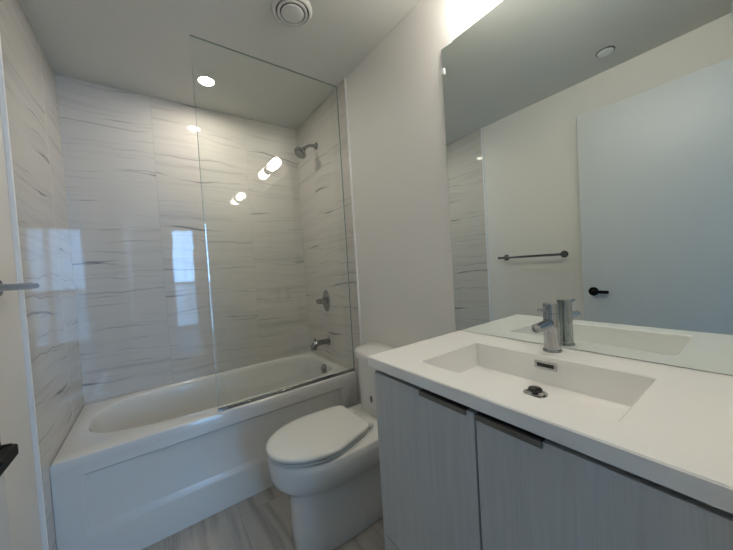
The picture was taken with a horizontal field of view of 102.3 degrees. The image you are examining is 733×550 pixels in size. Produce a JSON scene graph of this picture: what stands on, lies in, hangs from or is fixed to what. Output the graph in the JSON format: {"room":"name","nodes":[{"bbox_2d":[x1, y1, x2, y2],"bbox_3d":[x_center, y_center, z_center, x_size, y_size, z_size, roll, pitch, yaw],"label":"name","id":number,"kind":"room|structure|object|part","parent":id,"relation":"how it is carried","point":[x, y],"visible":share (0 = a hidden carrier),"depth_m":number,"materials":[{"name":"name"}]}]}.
{"room":"bathroom","nodes":[
{"label":"bathroom","id":0,"kind":"room"},
{"bbox_2d":[0,107,42,549],"bbox_3d":[-1.103,0.045,0.742,0.120,2.482,2.687,-5,2,-36],"label":"door","id":1,"kind":"structure","parent":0,"point":[15,425],"depth_m":1.00,"materials":[{"name":"white paint"}]},
{"bbox_2d":[0,280,38,295],"bbox_3d":[-0.992,0.035,0.762,0.086,0.054,0.542,-5,2,-36],"label":"towel bar","id":2,"kind":"object","parent":1,"relation":"attached to","point":[17,286],"visible":1,"depth_m":0.87,"materials":[{"name":"silver metal"}]},
{"bbox_2d":[0,0,84,549],"bbox_3d":[-1.516,0.050,1.428,0.010,2.482,0.851,-5,2,-36],"label":"tiled wall","id":3,"kind":"structure","parent":0,"point":[29,77],"depth_m":1.31,"materials":[{"name":"tile"}]},
{"bbox_2d":[0,38,48,549],"bbox_3d":[-1.264,0.045,1.079,0.014,2.482,0.010,-5,2,-36],"label":"trim","id":4,"kind":"structure","parent":3,"relation":"attached to","point":[3,104],"depth_m":1.08,"materials":[{"name":"white"}]},
{"bbox_2d":[55,74,309,403],"bbox_3d":[-1.188,0.006,2.262,1.500,2.482,0.120,-5,2,-36],"label":"wall","id":5,"kind":"structure","parent":0,"point":[132,169],"depth_m":2.08,"materials":[{"name":"stone"}]},
{"bbox_2d":[19,0,419,129],"bbox_3d":[0.419,-1.324,-0.207,4.200,0.120,6.097,-5,2,-36],"label":"ceiling","id":6,"kind":"structure","parent":0,"point":[142,47],"depth_m":1.60,"materials":[{"name":"grey paint"}]},
{"bbox_2d":[196,75,215,86],"bbox_3d":[-1.021,-1.234,1.881,0.116,0.005,0.116,-5,2,-36],"label":"recessed light","id":7,"kind":"object","parent":6,"relation":"in","point":[204,80],"visible":1,"depth_m":1.88,"materials":[{"name":"white plastic"}]},
{"bbox_2d":[272,0,311,26],"bbox_3d":[-0.352,-1.251,1.405,0.188,0.026,0.188,-5,2,-36],"label":"ceiling vent","id":8,"kind":"object","parent":6,"relation":"in","point":[291,13],"visible":1,"depth_m":1.40,"materials":[{"name":"grey plastic"}]},
{"bbox_2d":[142,486,384,549],"bbox_3d":[0.576,1.272,-0.132,4.200,0.120,6.097,-5,2,-36],"label":"floor","id":9,"kind":"structure","parent":0,"point":[261,521],"depth_m":1.42,"materials":[{"name":"tile"}]},
{"bbox_2d":[49,351,357,549],"bbox_3d":[-0.879,0.982,1.936,1.491,0.515,0.746,-5,2,-36],"label":"bathtub","id":10,"kind":"object","parent":9,"relation":"on","point":[135,470],"visible":0.91,"depth_m":1.52,"materials":[{"name":"white ceramic"}]},
{"bbox_2d":[49,351,355,476],"bbox_3d":[-0.883,0.918,1.934,1.491,0.387,0.746,-5,2,-36],"label":"basin","id":11,"kind":"object","parent":10,"relation":"in","point":[176,429],"depth_m":1.67,"materials":[{"name":"white ceramic"}]},
{"bbox_2d":[190,35,354,411],"bbox_3d":[-0.499,-0.280,1.800,0.868,1.968,0.018,-5,2,-36],"label":"screen","id":12,"kind":"object","parent":10,"relation":"on","point":[197,38],"visible":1,"depth_m":1.80,"materials":[{"name":"clear glass"}]},
{"bbox_2d":[266,342,395,549],"bbox_3d":[-0.108,0.823,1.476,0.759,0.767,0.442,-5,2,-36],"label":"toilet","id":13,"kind":"object","parent":9,"relation":"on","point":[326,461],"visible":0.77,"depth_m":1.31,"materials":[{"name":"white ceramic"}]},
{"bbox_3d":[-0.232,0.766,1.391,0.457,0.014,0.364,-5,2,-36],"label":"seat","id":14,"kind":"part","parent":13,"relation":"part of","materials":[{"name":"white plastic"}]},
{"bbox_3d":[-0.233,0.743,1.390,0.467,0.024,0.374,-5,2,-36],"label":"seat lid","id":15,"kind":"part","parent":13,"relation":"part of","materials":[{"name":"white"}]},
{"bbox_3d":[-0.105,0.988,1.476,0.735,0.437,0.368,-5,2,-36],"label":"bowl","id":16,"kind":"part","parent":13,"relation":"part of","materials":[{"name":"white ceramic"}]},
{"bbox_3d":[0.105,0.611,1.632,0.195,0.295,0.414,-5,2,-36],"label":"tank","id":17,"kind":"part","parent":13,"relation":"part of","materials":[{"name":"white ceramic"}]},
{"bbox_3d":[0.091,0.443,1.625,0.213,0.042,0.442,-5,2,-36],"label":"tank lid","id":18,"kind":"part","parent":13,"relation":"part of","materials":[{"name":"white ceramic"}]},
{"bbox_2d":[374,370,732,549],"bbox_3d":[0.487,0.743,0.860,0.516,0.888,0.795,-5,2,-36],"label":"vanity cabinet","id":19,"kind":"object","parent":9,"relation":"on","point":[455,476],"visible":0.8,"depth_m":0.66,"materials":[{"name":"grey laminate"}]},
{"bbox_3d":[0.306,1.001,0.727,0.020,0.194,0.794,-5,2,-36],"label":"drawer","id":20,"kind":"part","parent":19,"relation":"part of","materials":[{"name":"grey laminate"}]},
{"bbox_3d":[0.166,0.617,0.878,0.020,0.572,0.393,-5,2,-36],"label":"cabinet door","id":21,"kind":"part","parent":19,"relation":"part of","materials":[{"name":"grey laminate"}]},
{"bbox_3d":[0.203,0.335,0.786,0.023,0.014,0.155,-5,2,-36],"label":"edge pull","id":22,"kind":"part","parent":19,"relation":"part of","materials":[{"name":"grey metal"}]},
{"bbox_3d":[0.307,0.333,0.641,0.023,0.014,0.147,-5,2,-36],"label":"edge pull","id":23,"kind":"part","parent":19,"relation":"part of","materials":[{"name":"grey metal"}]},
{"bbox_2d":[367,330,732,513],"bbox_3d":[0.453,0.311,0.857,0.518,0.096,0.818,-5,2,-36],"label":"sink","id":24,"kind":"object","parent":19,"relation":"in","point":[671,427],"visible":1,"depth_m":0.67,"materials":[{"name":"white ceramic"}]},
{"bbox_2d":[531,302,562,352],"bbox_3d":[0.576,0.173,0.948,0.135,0.158,0.056,-5,2,-36],"label":"faucet","id":25,"kind":"object","parent":24,"relation":"on","point":[550,325],"visible":1,"depth_m":0.95,"materials":[{"name":"silver metal"}]},
{"bbox_3d":[0.560,0.160,0.936,0.098,0.034,0.029,-5,2,-36],"label":"spout","id":26,"kind":"part","parent":25,"relation":"part of","materials":[{"name":"silver metal"}]},
{"bbox_3d":[0.564,0.110,0.940,0.069,0.018,0.011,-5,2,-36],"label":"lever","id":27,"kind":"part","parent":25,"relation":"part of","materials":[{"name":"silver metal"}]},
{"bbox_3d":[0.399,0.612,0.554,0.020,0.572,0.396,-5,2,-36],"label":"cabinet door","id":28,"kind":"part","parent":19,"relation":"part of","materials":[{"name":"grey laminate"}]},
{"bbox_2d":[296,79,360,403],"bbox_3d":[-0.309,-0.049,2.313,0.008,2.482,0.825,-5,2,-36],"label":"tiled wall","id":29,"kind":"structure","parent":0,"point":[320,185],"depth_m":2.23,"materials":[{"name":"stone"}]},
{"bbox_2d":[294,143,317,158],"bbox_3d":[-0.465,-0.960,2.264,0.182,0.142,0.098,-5,2,-36],"label":"sprayer","id":30,"kind":"object","parent":29,"relation":"attached to","point":[300,152],"visible":1,"depth_m":2.24,"materials":[{"name":"silver metal"}]},
{"bbox_3d":[-0.442,-0.989,2.281,0.105,0.056,0.023,-5,2,-36],"label":"arm","id":31,"kind":"part","parent":30,"relation":"part of","materials":[{"name":"silver metal"}]},
{"bbox_2d":[311,337,330,350],"bbox_3d":[-0.366,0.534,2.320,0.154,0.092,0.068,-5,2,-36],"label":"tub spout","id":32,"kind":"object","parent":29,"relation":"attached to","point":[316,343],"visible":1,"depth_m":2.30,"materials":[{"name":"silver metal"}]},
{"bbox_2d":[316,290,329,310],"bbox_3d":[-0.342,0.207,2.312,0.081,0.172,0.134,-5,2,-36],"label":"shower valve","id":33,"kind":"object","parent":29,"relation":"attached to","point":[325,300],"visible":1,"depth_m":2.31,"materials":[{"name":"silver metal"}]},
{"bbox_3d":[-0.354,0.207,2.321,0.071,0.052,0.052,-5,2,-36],"label":"handle","id":34,"kind":"part","parent":33,"relation":"part of","materials":[{"name":"silver metal"}]},
{"bbox_2d":[344,78,361,344],"bbox_3d":[-0.066,-0.054,1.974,0.010,2.482,0.009,-5,2,-36],"label":"trim","id":35,"kind":"structure","parent":29,"relation":"attached to","point":[344,78],"depth_m":1.96,"materials":[{"name":"white"}]},
{"bbox_2d":[346,0,732,375],"bbox_3d":[0.217,-0.063,1.692,0.120,2.482,2.687,-5,2,-36],"label":"wall","id":36,"kind":"structure","parent":0,"point":[395,95],"depth_m":1.55,"materials":[{"name":"white paint"}]},
{"bbox_2d":[441,0,732,374],"bbox_3d":[0.613,-0.385,0.993,0.010,1.260,0.834,-5,2,-36],"label":"wall mirror","id":37,"kind":"object","parent":36,"relation":"attached to","point":[589,143],"visible":0.99,"depth_m":0.89,"materials":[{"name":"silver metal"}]},
{"bbox_3d":[0.306,-0.024,0.175,1.510,2.482,0.120,-5,2,-36],"label":"wall","id":38,"kind":"structure","parent":0,"visible":0},
{"bbox_2d":[0,436,18,549],"bbox_3d":[-0.422,0.164,0.200,0.072,2.168,0.778,-5,2,-36],"label":"door","id":39,"kind":"structure","parent":38,"relation":"in","point":[8,452],"depth_m":0.50,"materials":[{"name":"grey paint"}]},
{"bbox_3d":[-0.593,0.287,0.475,0.028,0.058,0.058,-5,2,-36],"label":"handle","id":40,"kind":"part","parent":39,"relation":"part of","materials":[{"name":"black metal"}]},
{"bbox_3d":[-0.557,0.286,0.448,0.017,0.020,0.090,-5,2,-36],"label":"lever","id":41,"kind":"part","parent":39,"relation":"part of","materials":[{"name":"black metal"}]},
{"bbox_2d":[732,0,732,29],"bbox_3d":[0.123,0.127,0.041,0.782,2.210,0.120,-5,2,-36],"label":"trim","id":42,"kind":"structure","parent":38,"relation":"attached to","point":[732,0],"depth_m":0.30,"materials":[{"name":"white"}]}
]}

